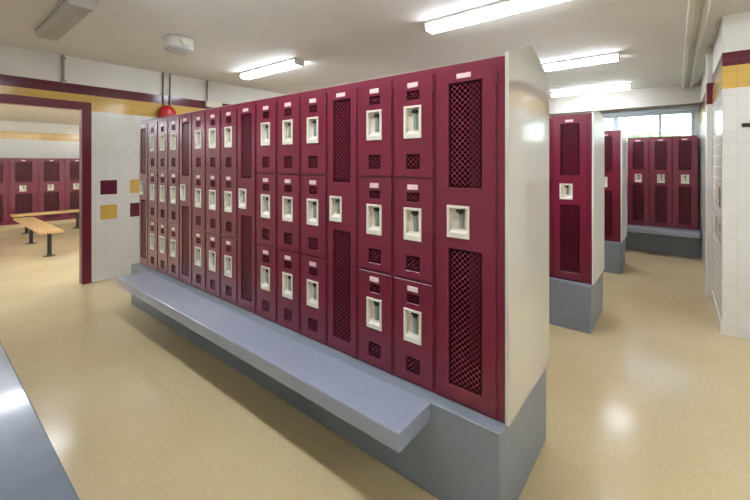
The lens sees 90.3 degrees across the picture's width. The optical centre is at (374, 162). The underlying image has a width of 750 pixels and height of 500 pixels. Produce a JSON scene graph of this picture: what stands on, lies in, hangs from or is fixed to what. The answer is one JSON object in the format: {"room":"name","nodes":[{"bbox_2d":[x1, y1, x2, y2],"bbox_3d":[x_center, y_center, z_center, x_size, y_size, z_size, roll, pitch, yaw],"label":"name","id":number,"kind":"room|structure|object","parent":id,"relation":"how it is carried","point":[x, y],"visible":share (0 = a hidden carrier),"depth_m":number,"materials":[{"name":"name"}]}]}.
{"room":"locker room","nodes":[
{"label":"locker room","id":0,"kind":"room"},
{"bbox_2d":[0,120,78,157],"bbox_3d":[-9.036,0.260,9.062,0.200,2.580,8.000,0,0,39],"label":"wall","id":1,"kind":"structure","parent":0,"point":[18,139],"depth_m":9.49,"materials":[{"name":"white tile"}]},
{"bbox_2d":[0,219,75,229],"bbox_3d":[-8.469,1.503,9.248,0.450,0.094,4.600,0,0,39],"label":"bench","id":2,"kind":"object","parent":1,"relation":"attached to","point":[14,226],"depth_m":9.30,"materials":[{"name":"brown wood"}]},
{"bbox_2d":[0,158,8,225],"bbox_3d":[-8.897,0.668,8.678,0.376,1.576,0.511,0,0,39],"label":"locker","id":3,"kind":"object","parent":2,"relation":"on","point":[4,162],"visible":1,"depth_m":8.72,"materials":[{"name":"red metal"}]},
{"bbox_2d":[9,158,37,224],"bbox_3d":[-8.576,0.668,9.077,0.376,1.576,0.511,0,0,39],"label":"locker","id":4,"kind":"object","parent":2,"relation":"on","point":[23,172],"visible":0.9,"depth_m":9.04,"materials":[{"name":"red metal"}]},
{"bbox_2d":[15,193,31,217],"bbox_3d":[-8.440,1.056,8.968,0.002,0.649,0.312,0,0,39],"label":"vent grille","id":5,"kind":"object","parent":4,"relation":"attached to","point":[15,193],"depth_m":8.96,"materials":[{"name":"red metal"}]},
{"bbox_2d":[15,162,31,181],"bbox_3d":[-8.440,0.211,8.968,0.002,0.498,0.312,0,0,39],"label":"vent grille","id":6,"kind":"object","parent":4,"relation":"attached to","point":[16,162],"depth_m":8.96,"materials":[{"name":"red metal"}]},
{"bbox_2d":[38,158,64,221],"bbox_3d":[-8.256,0.668,9.476,0.376,1.576,0.511,0,0,39],"label":"locker","id":7,"kind":"object","parent":2,"relation":"on","point":[51,171],"visible":0.94,"depth_m":9.45,"materials":[{"name":"red metal"}]},
{"bbox_2d":[44,192,58,217],"bbox_3d":[-8.120,1.056,9.367,0.002,0.649,0.312,0,0,39],"label":"vent grille","id":8,"kind":"object","parent":7,"relation":"attached to","point":[44,192],"depth_m":9.36,"materials":[{"name":"red metal"}]},
{"bbox_2d":[44,162,58,180],"bbox_3d":[-8.120,0.211,9.367,0.002,0.498,0.312,0,0,39],"label":"vent grille","id":9,"kind":"object","parent":7,"relation":"attached to","point":[45,162],"depth_m":9.36,"materials":[{"name":"red metal"}]},
{"bbox_2d":[65,158,78,219],"bbox_3d":[-7.935,0.668,9.875,0.376,1.576,0.511,0,0,39],"label":"locker","id":10,"kind":"object","parent":2,"relation":"on","point":[71,164],"visible":0.61,"depth_m":9.71,"materials":[{"name":"red metal"}]},
{"bbox_2d":[70,191,77,215],"bbox_3d":[-7.799,1.056,9.766,0.002,0.649,0.312,0,0,39],"label":"vent grille","id":11,"kind":"object","parent":10,"relation":"attached to","point":[70,191],"depth_m":9.72,"materials":[{"name":"red metal"}]},
{"bbox_2d":[70,162,77,179],"bbox_3d":[-7.799,0.211,9.766,0.002,0.498,0.312,0,0,39],"label":"vent grille","id":12,"kind":"object","parent":10,"relation":"attached to","point":[71,162],"depth_m":9.72,"materials":[{"name":"red metal"}]},
{"bbox_2d":[0,104,78,124],"bbox_3d":[-6.452,-1.090,6.984,6.830,0.120,8.000,0,0,39],"label":"ceiling","id":13,"kind":"structure","parent":0,"point":[8,112],"depth_m":7.92,"materials":[{"name":"paint"}]},
{"bbox_2d":[0,44,285,273],"bbox_3d":[-2.832,0.107,5.973,0.080,2.885,11.360,0,0,39],"label":"wall","id":14,"kind":"structure","parent":0,"point":[121,97],"depth_m":5.05,"materials":[{"name":"white tile"}]},
{"bbox_2d":[0,93,91,283],"bbox_3d":[-4.313,0.385,4.132,0.124,2.330,1.895,0,0,39],"label":"door frame","id":15,"kind":"structure","parent":14,"relation":"in","point":[85,108],"depth_m":4.78,"materials":[{"name":"red paint"}]},
{"bbox_2d":[60,55,65,82],"bbox_3d":[-3.855,-1.161,4.613,0.030,0.345,0.050,0,0,39],"label":"pipe","id":16,"kind":"object","parent":14,"relation":"attached to","point":[62,57],"visible":1,"depth_m":4.61,"materials":[{"name":"metal"}]},
{"bbox_2d":[92,267,130,281],"bbox_3d":[-1.457,1.500,7.610,0.012,0.100,7.085,0,0,39],"label":"baseboard","id":17,"kind":"structure","parent":14,"relation":"attached to","point":[125,271],"depth_m":5.01,"materials":[{"name":"white tile"}]},
{"bbox_2d":[158,73,175,117],"bbox_3d":[-3.071,-0.966,5.523,0.110,0.737,0.256,0,0,39],"label":"bell","id":18,"kind":"object","parent":14,"relation":"attached to","point":[166,110],"visible":0.68,"depth_m":5.50,"materials":[{"name":"red metal"}]},
{"bbox_2d":[205,80,221,107],"bbox_3d":[-2.636,-1.119,6.097,0.070,0.429,0.260,0,0,39],"label":"junction box","id":19,"kind":"object","parent":14,"relation":"attached to","point":[212,104],"visible":0.9,"depth_m":6.03,"materials":[{"name":"beige metal"}]},
{"bbox_2d":[0,222,749,499],"bbox_3d":[-1.866,1.625,5.196,16.220,0.150,11.760,0,0,39],"label":"floor","id":20,"kind":"structure","parent":0,"point":[653,403],"depth_m":2.41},
{"bbox_2d":[13,217,63,256],"bbox_3d":[-6.277,1.335,6.907,2.500,0.430,0.300,0,0,39],"label":"wooden bench","id":21,"kind":"object","parent":20,"relation":"on","point":[34,224],"visible":1,"depth_m":6.58,"materials":[{"name":"brown wood"}]},
{"bbox_2d":[10,209,78,233],"bbox_3d":[-7.123,1.335,8.935,0.300,0.430,2.300,0,0,39],"label":"wooden bench","id":22,"kind":"object","parent":20,"relation":"on","point":[73,210],"visible":0.52,"depth_m":8.44,"materials":[{"name":"brown wood"}]},
{"bbox_2d":[131,263,545,499],"bbox_3d":[-0.865,1.333,3.101,4.112,0.434,0.710,0,0,39],"label":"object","id":23,"kind":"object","parent":20,"relation":"on","point":[462,453],"depth_m":1.78,"materials":[{"name":"grey paint"}]},
{"bbox_2d":[139,120,148,266],"bbox_3d":[-2.402,0.328,4.192,0.247,1.576,0.376,0,0,39],"label":"locker","id":24,"kind":"object","parent":23,"relation":"on","point":[143,126],"visible":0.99,"depth_m":4.10,"materials":[{"name":"red metal"}]},
{"bbox_2d":[141,199,145,258],"bbox_3d":[-2.512,0.717,4.056,0.152,0.649,0.002,0,0,39],"label":"vent grille","id":25,"kind":"object","parent":24,"relation":"attached to","point":[141,199],"depth_m":4.08,"materials":[{"name":"red metal"}]},
{"bbox_2d":[141,129,145,172],"bbox_3d":[-2.512,-0.129,4.056,0.152,0.498,0.002,0,0,39],"label":"vent grille","id":26,"kind":"object","parent":24,"relation":"attached to","point":[141,129],"depth_m":4.08,"materials":[{"name":"red metal"}]},
{"bbox_2d":[148,118,158,271],"bbox_3d":[-2.209,0.328,4.037,0.247,1.576,0.376,0,0,39],"label":"locker","id":27,"kind":"object","parent":23,"relation":"on","point":[153,220],"visible":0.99,"depth_m":3.90,"materials":[{"name":"red metal"}]},
{"bbox_2d":[158,116,168,275],"bbox_3d":[-2.016,0.328,3.881,0.247,1.576,0.376,0,0,39],"label":"locker","id":28,"kind":"object","parent":23,"relation":"on","point":[163,123],"visible":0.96,"depth_m":3.73,"materials":[{"name":"red metal"}]},
{"bbox_2d":[169,114,180,280],"bbox_3d":[-1.823,0.328,3.726,0.247,1.576,0.376,0,0,39],"label":"locker","id":29,"kind":"object","parent":23,"relation":"on","point":[174,121],"visible":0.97,"depth_m":3.57,"materials":[{"name":"red metal"}]},
{"bbox_2d":[180,112,192,286],"bbox_3d":[-1.629,0.328,3.571,0.247,1.576,0.376,0,0,39],"label":"locker","id":30,"kind":"object","parent":23,"relation":"on","point":[186,171],"visible":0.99,"depth_m":3.44,"materials":[{"name":"red metal"}]},
{"bbox_2d":[183,206,188,276],"bbox_3d":[-1.739,0.717,3.434,0.152,0.649,0.002,0,0,39],"label":"vent grille","id":31,"kind":"object","parent":30,"relation":"attached to","point":[186,275],"depth_m":3.43,"materials":[{"name":"red metal"}]},
{"bbox_2d":[183,122,188,175],"bbox_3d":[-1.739,-0.129,3.434,0.152,0.498,0.002,0,0,39],"label":"vent grille","id":32,"kind":"object","parent":30,"relation":"attached to","point":[183,122],"depth_m":3.43,"materials":[{"name":"red metal"}]},
{"bbox_2d":[192,109,206,292],"bbox_3d":[-1.436,0.328,3.415,0.247,1.576,0.376,0,0,39],"label":"locker","id":33,"kind":"object","parent":23,"relation":"on","point":[199,172],"visible":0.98,"depth_m":3.27,"materials":[{"name":"red metal"}]},
{"bbox_2d":[206,107,221,298],"bbox_3d":[-1.243,0.328,3.260,0.247,1.576,0.376,0,0,39],"label":"locker","id":34,"kind":"object","parent":23,"relation":"on","point":[213,116],"visible":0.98,"depth_m":3.11,"materials":[{"name":"red metal"}]},
{"bbox_2d":[221,104,237,305],"bbox_3d":[-1.049,0.328,3.104,0.247,1.576,0.376,0,0,39],"label":"locker","id":35,"kind":"object","parent":23,"relation":"on","point":[229,114],"visible":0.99,"depth_m":2.96,"materials":[{"name":"red metal"}]},
{"bbox_2d":[238,100,256,314],"bbox_3d":[-0.856,0.328,2.949,0.247,1.576,0.376,0,0,39],"label":"locker","id":36,"kind":"object","parent":23,"relation":"on","point":[247,111],"visible":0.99,"depth_m":2.82,"materials":[{"name":"red metal"}]},
{"bbox_2d":[242,215,251,301],"bbox_3d":[-0.966,0.717,2.813,0.152,0.649,0.002,0,0,39],"label":"vent grille","id":37,"kind":"object","parent":36,"relation":"attached to","point":[243,300],"depth_m":2.82,"materials":[{"name":"red metal"}]},
{"bbox_2d":[242,114,251,177],"bbox_3d":[-0.966,-0.129,2.813,0.152,0.498,0.002,0,0,39],"label":"vent grille","id":38,"kind":"object","parent":36,"relation":"attached to","point":[246,136],"depth_m":2.82,"materials":[{"name":"red metal"}]},
{"bbox_2d":[257,97,277,323],"bbox_3d":[-0.663,0.328,2.793,0.247,1.576,0.376,0,0,39],"label":"locker","id":39,"kind":"object","parent":23,"relation":"on","point":[267,109],"visible":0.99,"depth_m":2.64,"materials":[{"name":"red metal"}]},
{"bbox_2d":[117,272,429,452],"bbox_3d":[-1.131,1.158,2.692,3.364,0.084,0.259,0,0,39],"label":"bench","id":40,"kind":"object","parent":23,"relation":"attached to","point":[389,414],"visible":1,"depth_m":2.06,"materials":[{"name":"grey paint"}]},
{"bbox_2d":[278,92,300,333],"bbox_3d":[-0.470,0.328,2.638,0.247,1.576,0.376,0,0,39],"label":"locker","id":41,"kind":"object","parent":23,"relation":"on","point":[289,106],"visible":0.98,"depth_m":2.49,"materials":[{"name":"red metal"}]},
{"bbox_2d":[284,308,291,321],"bbox_3d":[-0.579,1.018,2.502,0.096,0.089,0.002,0,0,39],"label":"vent grille","id":42,"kind":"object","parent":41,"relation":"attached to","point":[285,320],"depth_m":2.51,"materials":[{"name":"red metal"}]},
{"bbox_2d":[284,232,291,244],"bbox_3d":[-0.579,0.506,2.502,0.096,0.089,0.002,0,0,39],"label":"vent grille","id":43,"kind":"object","parent":41,"relation":"attached to","point":[284,232],"depth_m":2.50,"materials":[{"name":"red metal"}]},
{"bbox_2d":[284,156,291,167],"bbox_3d":[-0.579,-0.006,2.502,0.096,0.089,0.002,0,0,39],"label":"vent grille","id":44,"kind":"object","parent":41,"relation":"attached to","point":[284,156],"depth_m":2.51,"materials":[{"name":"red metal"}]},
{"bbox_2d":[301,88,327,345],"bbox_3d":[-0.276,0.328,2.483,0.247,1.576,0.376,0,0,39],"label":"locker","id":45,"kind":"object","parent":23,"relation":"on","point":[314,103],"visible":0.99,"depth_m":2.34,"materials":[{"name":"red metal"}]},
{"bbox_2d":[309,319,317,331],"bbox_3d":[-0.386,1.018,2.347,0.096,0.089,0.002,0,0,39],"label":"vent grille","id":46,"kind":"object","parent":45,"relation":"attached to","point":[310,330],"depth_m":2.35,"materials":[{"name":"red metal"}]},
{"bbox_2d":[309,237,317,250],"bbox_3d":[-0.386,0.506,2.347,0.096,0.089,0.002,0,0,39],"label":"vent grille","id":47,"kind":"object","parent":45,"relation":"attached to","point":[310,249],"depth_m":2.34,"materials":[{"name":"red metal"}]},
{"bbox_2d":[309,156,317,167],"bbox_3d":[-0.386,-0.006,2.347,0.096,0.089,0.002,0,0,39],"label":"vent grille","id":48,"kind":"object","parent":45,"relation":"attached to","point":[310,156],"depth_m":2.35,"materials":[{"name":"red metal"}]},
{"bbox_2d":[328,82,358,358],"bbox_3d":[-0.083,0.328,2.327,0.247,1.576,0.376,0,0,39],"label":"locker","id":49,"kind":"object","parent":23,"relation":"on","point":[343,100],"visible":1,"depth_m":2.19,"materials":[{"name":"red metal"}]},
{"bbox_2d":[333,230,349,341],"bbox_3d":[-0.193,0.717,2.191,0.152,0.649,0.002,0,0,39],"label":"vent grille","id":50,"kind":"object","parent":49,"relation":"attached to","point":[336,339],"depth_m":2.19,"materials":[{"name":"red metal"}]},
{"bbox_2d":[333,99,349,182],"bbox_3d":[-0.193,-0.129,2.191,0.152,0.498,0.002,0,0,39],"label":"vent grille","id":51,"kind":"object","parent":49,"relation":"attached to","point":[333,99],"depth_m":2.19,"materials":[{"name":"red metal"}]},
{"bbox_2d":[359,76,393,374],"bbox_3d":[0.110,0.328,2.172,0.247,1.576,0.376,0,0,39],"label":"locker","id":52,"kind":"object","parent":23,"relation":"on","point":[376,96],"visible":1,"depth_m":2.02,"materials":[{"name":"red metal"}]},
{"bbox_2d":[369,96,378,104],"bbox_3d":[0.001,-0.341,2.036,0.088,0.058,0.002,0,0,39],"label":"vent grille","id":53,"kind":"object","parent":52,"relation":"attached to","point":[369,96],"depth_m":2.04,"materials":[{"name":"red metal"}]},
{"bbox_2d":[369,283,379,293],"bbox_3d":[0.001,0.684,2.036,0.088,0.058,0.002,0,0,39],"label":"vent grille","id":54,"kind":"object","parent":52,"relation":"attached to","point":[370,292],"depth_m":2.04,"materials":[{"name":"red metal"}]},
{"bbox_2d":[369,190,379,198],"bbox_3d":[0.001,0.172,2.036,0.088,0.058,0.002,0,0,39],"label":"vent grille","id":55,"kind":"object","parent":52,"relation":"attached to","point":[369,190],"depth_m":2.04,"materials":[{"name":"red metal"}]},
{"bbox_2d":[369,342,380,358],"bbox_3d":[0.001,1.018,2.036,0.096,0.089,0.002,0,0,39],"label":"vent grille","id":56,"kind":"object","parent":52,"relation":"attached to","point":[371,356],"depth_m":2.03,"materials":[{"name":"red metal"}]},
{"bbox_2d":[369,249,380,263],"bbox_3d":[0.001,0.506,2.036,0.096,0.089,0.002,0,0,39],"label":"vent grille","id":57,"kind":"object","parent":52,"relation":"attached to","point":[371,262],"depth_m":2.04,"materials":[{"name":"red metal"}]},
{"bbox_2d":[369,155,380,167],"bbox_3d":[0.001,-0.006,2.036,0.096,0.089,0.002,0,0,39],"label":"vent grille","id":58,"kind":"object","parent":52,"relation":"attached to","point":[371,155],"depth_m":2.04,"materials":[{"name":"red metal"}]},
{"bbox_2d":[394,68,435,392],"bbox_3d":[0.303,0.328,2.017,0.247,1.576,0.376,0,0,39],"label":"locker","id":59,"kind":"object","parent":23,"relation":"on","point":[414,92],"visible":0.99,"depth_m":1.87,"materials":[{"name":"red metal"}]},
{"bbox_2d":[406,355,419,375],"bbox_3d":[0.194,1.018,1.880,0.096,0.089,0.002,0,0,39],"label":"vent grille","id":60,"kind":"object","parent":59,"relation":"attached to","point":[408,373],"depth_m":1.88,"materials":[{"name":"red metal"}]},
{"bbox_2d":[407,294,418,304],"bbox_3d":[0.194,0.684,1.880,0.088,0.058,0.002,0,0,39],"label":"vent grille","id":61,"kind":"object","parent":59,"relation":"attached to","point":[408,303],"depth_m":1.88,"materials":[{"name":"red metal"}]},
{"bbox_2d":[406,255,419,272],"bbox_3d":[0.194,0.506,1.880,0.096,0.089,0.002,0,0,39],"label":"vent grille","id":62,"kind":"object","parent":59,"relation":"attached to","point":[407,271],"depth_m":1.88,"materials":[{"name":"red metal"}]},
{"bbox_2d":[407,193,418,201],"bbox_3d":[0.194,0.172,1.880,0.088,0.058,0.002,0,0,39],"label":"vent grille","id":63,"kind":"object","parent":59,"relation":"attached to","point":[408,193],"depth_m":1.88,"materials":[{"name":"red metal"}]},
{"bbox_2d":[406,154,419,168],"bbox_3d":[0.194,-0.006,1.880,0.096,0.089,0.002,0,0,39],"label":"vent grille","id":64,"kind":"object","parent":59,"relation":"attached to","point":[406,154],"depth_m":1.88,"materials":[{"name":"red metal"}]},
{"bbox_2d":[407,90,418,99],"bbox_3d":[0.194,-0.341,1.880,0.088,0.058,0.002,0,0,39],"label":"vent grille","id":65,"kind":"object","parent":59,"relation":"attached to","point":[407,90],"depth_m":1.88,"materials":[{"name":"red metal"}]},
{"bbox_2d":[436,56,504,423],"bbox_3d":[0.532,0.328,1.833,0.337,1.576,0.376,0,0,39],"label":"locker","id":66,"kind":"object","parent":23,"relation":"on","point":[470,96],"visible":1,"depth_m":1.72,"materials":[{"name":"red metal"}]},
{"bbox_2d":[449,248,481,395],"bbox_3d":[0.413,0.717,1.704,0.177,0.649,0.002,0,0,39],"label":"vent grille","id":67,"kind":"object","parent":66,"relation":"attached to","point":[455,388],"depth_m":1.70,"materials":[{"name":"red metal"}]},
{"bbox_2d":[449,79,481,188],"bbox_3d":[0.413,-0.129,1.704,0.177,0.498,0.002,0,0,39],"label":"vent grille","id":68,"kind":"object","parent":66,"relation":"attached to","point":[451,81],"depth_m":1.70,"materials":[{"name":"red metal"}]},
{"bbox_2d":[505,45,548,425],"bbox_3d":[0.763,0.268,1.836,0.017,1.695,0.650,0,0,39],"label":"end panel","id":69,"kind":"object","parent":23,"relation":"on","point":[526,79],"depth_m":1.75,"materials":[{"name":"white metal"}]},
{"bbox_2d":[549,272,602,333],"bbox_3d":[0.982,1.333,4.606,3.059,0.434,0.710,0,0,39],"label":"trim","id":70,"kind":"structure","parent":20,"relation":"on","point":[578,306],"depth_m":3.49,"materials":[{"name":"grey paint"}]},
{"bbox_2d":[549,116,551,276],"bbox_3d":[1.740,0.328,3.851,0.247,1.576,0.376,0,0,39],"label":"locker","id":71,"kind":"object","parent":70,"relation":"on","point":[550,117],"visible":0.16,"depth_m":3.64,"materials":[{"name":"red metal"}]},
{"bbox_2d":[552,113,591,283],"bbox_3d":[1.968,0.328,3.668,0.337,1.576,0.376,0,0,39],"label":"locker","id":72,"kind":"object","parent":70,"relation":"on","point":[571,134],"visible":1,"depth_m":3.56,"materials":[{"name":"red metal"}]},
{"bbox_2d":[560,205,579,273],"bbox_3d":[1.850,0.717,3.539,0.177,0.649,0.002,0,0,39],"label":"vent grille","id":73,"kind":"object","parent":72,"relation":"attached to","point":[561,272],"depth_m":3.54,"materials":[{"name":"red metal"}]},
{"bbox_2d":[561,123,579,174],"bbox_3d":[1.850,-0.129,3.539,0.177,0.498,0.002,0,0,39],"label":"vent grille","id":74,"kind":"object","parent":72,"relation":"attached to","point":[561,123],"depth_m":3.54,"materials":[{"name":"red metal"}]},
{"bbox_2d":[592,111,603,284],"bbox_3d":[2.200,0.303,3.671,0.017,1.626,0.650,0,0,39],"label":"panel","id":75,"kind":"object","parent":70,"relation":"on","point":[597,118],"depth_m":3.57,"materials":[{"name":"white paint"}]},
{"bbox_2d":[603,237,625,273],"bbox_3d":[2.442,1.333,6.422,3.059,0.434,0.710,0,0,39],"label":"trim","id":76,"kind":"structure","parent":20,"relation":"on","point":[614,252],"depth_m":5.26,"materials":[{"name":"grey paint"}]},
{"bbox_2d":[604,130,620,241],"bbox_3d":[3.429,0.328,5.483,0.337,1.576,0.376,0,0,39],"label":"locker","id":77,"kind":"object","parent":76,"relation":"on","point":[612,139],"visible":0.64,"depth_m":5.30,"materials":[{"name":"red metal"}]},
{"bbox_2d":[604,191,611,235],"bbox_3d":[3.310,0.717,5.355,0.177,0.649,0.002,0,0,39],"label":"vent grille","id":78,"kind":"object","parent":77,"relation":"attached to","point":[609,202],"depth_m":5.33,"materials":[{"name":"red metal"}]},
{"bbox_2d":[604,137,611,170],"bbox_3d":[3.310,-0.129,5.355,0.177,0.498,0.002,0,0,39],"label":"vent grille","id":79,"kind":"object","parent":77,"relation":"attached to","point":[609,153],"depth_m":5.33,"materials":[{"name":"red metal"}]},
{"bbox_2d":[621,128,626,242],"bbox_3d":[3.660,0.303,5.486,0.017,1.626,0.650,0,0,39],"label":"panel","id":80,"kind":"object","parent":76,"relation":"on","point":[623,131],"depth_m":5.37,"materials":[{"name":"white paint"}]},
{"bbox_3d":[-2.247,1.333,1.345,4.058,0.434,0.760,0,0,39],"label":"trim","id":81,"kind":"structure","parent":20,"relation":"on","visible":0},
{"bbox_2d":[0,342,78,499],"bbox_3d":[-1.885,1.158,1.754,3.364,0.084,0.331,0,0,39],"label":"bench","id":82,"kind":"object","parent":81,"relation":"attached to","point":[31,468],"visible":1,"depth_m":1.44,"materials":[{"name":"grey paint"}]},
{"bbox_2d":[0,0,749,97],"bbox_3d":[0.795,-1.410,3.056,9.390,0.150,11.760,0,0,39],"label":"ceiling","id":83,"kind":"structure","parent":0,"point":[339,42],"depth_m":3.94,"materials":[{"name":"paint"}]},
{"bbox_2d":[33,0,98,40],"bbox_3d":[-2.812,-1.289,3.365,1.250,0.092,0.214,0,0,39],"label":"ceiling light","id":84,"kind":"object","parent":83,"relation":"attached to","point":[64,15],"visible":1,"depth_m":3.24,"materials":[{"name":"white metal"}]},
{"bbox_2d":[162,35,193,54],"bbox_3d":[-2.114,-1.258,4.010,0.295,0.154,0.295,0,0,-6],"label":"smoke detector","id":85,"kind":"object","parent":83,"relation":"attached to","point":[174,44],"visible":1,"depth_m":3.90,"materials":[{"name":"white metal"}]},
{"bbox_2d":[240,58,303,79],"bbox_3d":[-1.458,-1.293,5.176,1.250,0.084,0.171,0,0,39],"label":"ceiling light","id":86,"kind":"object","parent":83,"relation":"attached to","point":[291,63],"visible":1,"depth_m":5.06,"materials":[{"name":"white plastic"}]},
{"bbox_2d":[424,0,566,34],"bbox_3d":[1.004,-1.293,3.196,1.250,0.084,0.171,0,0,39],"label":"ceiling light","id":87,"kind":"object","parent":83,"relation":"attached to","point":[502,8],"visible":1,"depth_m":3.19,"materials":[{"name":"white plastic"}]},
{"bbox_2d":[542,52,619,70],"bbox_3d":[2.481,-1.293,4.921,1.250,0.084,0.171,0,0,39],"label":"ceiling light","id":88,"kind":"object","parent":83,"relation":"attached to","point":[615,56],"visible":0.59,"depth_m":4.72,"materials":[{"name":"white plastic"}]},
{"bbox_2d":[550,83,631,97],"bbox_3d":[3.840,-1.293,6.691,1.250,0.084,0.171,0,0,39],"label":"ceiling light","id":89,"kind":"object","parent":83,"relation":"attached to","point":[628,86],"visible":1,"depth_m":6.60,"materials":[{"name":"white plastic"}]},
{"bbox_2d":[681,0,721,88],"bbox_3d":[1.848,-1.295,1.991,0.215,0.080,11.020,0,0,39],"label":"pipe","id":90,"kind":"structure","parent":83,"relation":"attached to","point":[702,15],"depth_m":3.80,"materials":[{"name":"beige metal"}]},
{"bbox_2d":[549,104,699,227],"bbox_3d":[3.324,0.107,8.439,6.425,2.885,0.200,0,0,39],"label":"wall","id":91,"kind":"structure","parent":0,"point":[697,112],"depth_m":6.50,"materials":[{"name":"white paint"}]},
{"bbox_2d":[549,83,700,114],"bbox_3d":[3.075,-1.167,8.274,6.245,0.335,0.370,0,0,39],"label":"beam","id":92,"kind":"structure","parent":91,"relation":"attached to","point":[665,96],"depth_m":6.83,"materials":[{"name":"paint"}]},
{"bbox_2d":[603,110,694,144],"bbox_3d":[4.451,-0.635,7.475,2.970,0.590,0.070,0,0,39],"label":"window","id":93,"kind":"structure","parent":91,"relation":"in","point":[615,117],"depth_m":6.83,"materials":[{"name":"metal"}]},
{"bbox_2d":[601,106,697,115],"bbox_3d":[4.409,-0.958,7.431,3.060,0.055,0.012,0,0,39],"label":"trim","id":94,"kind":"structure","parent":91,"relation":"attached to","point":[694,107],"depth_m":6.87,"materials":[{"name":"metal"}]},
{"bbox_2d":[626,222,700,256],"bbox_3d":[4.334,1.333,7.202,2.930,0.434,0.458,0,0,39],"label":"trim","id":95,"kind":"structure","parent":91,"relation":"attached to","point":[685,246],"depth_m":6.40,"materials":[{"name":"grey paint"}]},
{"bbox_2d":[628,137,648,225],"bbox_3d":[4.828,0.328,6.822,0.321,1.576,0.376,0,0,39],"label":"locker","id":96,"kind":"object","parent":95,"relation":"on","point":[638,147],"visible":1,"depth_m":6.71,"materials":[{"name":"red metal"}]},
{"bbox_2d":[633,186,643,220],"bbox_3d":[4.718,0.717,6.686,0.172,0.649,0.002,0,0,39],"label":"vent grille","id":97,"kind":"object","parent":96,"relation":"attached to","point":[635,186],"depth_m":6.67,"materials":[{"name":"red metal"}]},
{"bbox_2d":[633,142,643,168],"bbox_3d":[4.718,-0.129,6.686,0.172,0.498,0.002,0,0,39],"label":"vent grille","id":98,"kind":"object","parent":96,"relation":"attached to","point":[635,142],"depth_m":6.67,"materials":[{"name":"red metal"}]},
{"bbox_2d":[649,136,672,227],"bbox_3d":[5.079,0.328,6.620,0.321,1.576,0.376,0,0,39],"label":"locker","id":99,"kind":"object","parent":95,"relation":"on","point":[660,148],"visible":1,"depth_m":6.52,"materials":[{"name":"red metal"}]},
{"bbox_2d":[655,186,666,222],"bbox_3d":[4.969,0.717,6.484,0.172,0.649,0.002,0,0,39],"label":"vent grille","id":100,"kind":"object","parent":99,"relation":"attached to","point":[660,186],"depth_m":6.49,"materials":[{"name":"red metal"}]},
{"bbox_2d":[655,142,666,168],"bbox_3d":[4.969,-0.129,6.484,0.172,0.498,0.002,0,0,39],"label":"vent grille","id":101,"kind":"object","parent":99,"relation":"attached to","point":[662,142],"depth_m":6.49,"materials":[{"name":"red metal"}]},
{"bbox_2d":[627,225,699,238],"bbox_3d":[4.181,1.158,6.864,2.715,0.084,0.259,0,0,39],"label":"bench","id":102,"kind":"object","parent":95,"relation":"on","point":[630,228],"visible":0.42,"depth_m":6.23,"materials":[{"name":"grey paint"}]},
{"bbox_2d":[673,135,697,229],"bbox_3d":[5.330,0.328,6.418,0.321,1.576,0.376,0,0,39],"label":"locker","id":103,"kind":"object","parent":95,"relation":"on","point":[685,148],"visible":1,"depth_m":6.31,"materials":[{"name":"red metal"}]},
{"bbox_2d":[679,187,690,224],"bbox_3d":[5.220,0.717,6.282,0.172,0.649,0.002,0,0,39],"label":"vent grille","id":104,"kind":"object","parent":103,"relation":"attached to","point":[680,187],"depth_m":6.28,"materials":[{"name":"red metal"}]},
{"bbox_2d":[679,141,690,169],"bbox_3d":[5.220,-0.129,6.282,0.172,0.498,0.002,0,0,39],"label":"vent grille","id":105,"kind":"object","parent":103,"relation":"attached to","point":[679,141],"depth_m":6.28,"materials":[{"name":"red metal"}]},
{"bbox_2d":[700,18,721,319],"bbox_3d":[4.470,0.107,4.882,0.180,2.885,3.909,0,0,39],"label":"wall","id":106,"kind":"structure","parent":0,"point":[717,45],"depth_m":3.95,"materials":[{"name":"white tile"}]},
{"bbox_2d":[706,46,712,298],"bbox_3d":[3.888,0.107,4.342,0.050,2.885,0.200,0,0,39],"label":"trim","id":107,"kind":"structure","parent":106,"relation":"attached to","point":[709,51],"depth_m":4.26,"materials":[{"name":"white paint"}]},
{"bbox_2d":[711,290,721,333],"bbox_3d":[3.491,1.500,3.816,0.012,0.100,1.107,0,0,39],"label":"baseboard","id":108,"kind":"structure","parent":106,"relation":"attached to","point":[714,303],"depth_m":3.72,"materials":[{"name":"white tile"}]},
{"bbox_2d":[722,11,749,327],"bbox_3d":[4.282,0.107,2.505,2.865,2.885,0.030,0,0,39],"label":"wall","id":109,"kind":"structure","parent":0,"point":[735,27],"depth_m":3.33,"materials":[{"name":"white tile"}]},
{"bbox_2d":[722,323,749,339],"bbox_3d":[4.269,1.500,2.488,2.865,0.100,0.012,0,0,39],"label":"baseboard","id":110,"kind":"structure","parent":109,"relation":"attached to","point":[727,329],"depth_m":3.33,"materials":[{"name":"white tile"}]},
{"label":"outside","id":111,"kind":"structure","parent":0,"visible":0},
{"bbox_3d":[15.124,1.725,20.406,42.000,0.250,33.240,0,0,39],"label":"ground","id":112,"kind":"structure","parent":111,"visible":0},
{"bbox_2d":[627,130,680,142],"bbox_3d":[10.466,0.152,13.931,2.235,2.897,2.488,0,0,39],"label":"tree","id":113,"kind":"object","parent":112,"relation":"on","point":[648,133],"visible":0.02,"depth_m":14.36,"materials":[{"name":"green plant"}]},
{"bbox_3d":[-0.710,0.328,3.256,4.058,1.576,0.275,0,0,39],"label":"wall","id":114,"kind":"structure","parent":0,"visible":0},
{"bbox_2d":[144,55,504,120],"bbox_3d":[-0.825,-0.505,3.114,4.058,0.088,0.639,0,0,39],"label":"trim","id":115,"kind":"structure","parent":114,"relation":"on","point":[501,55],"depth_m":2.08,"materials":[{"name":"paint"}]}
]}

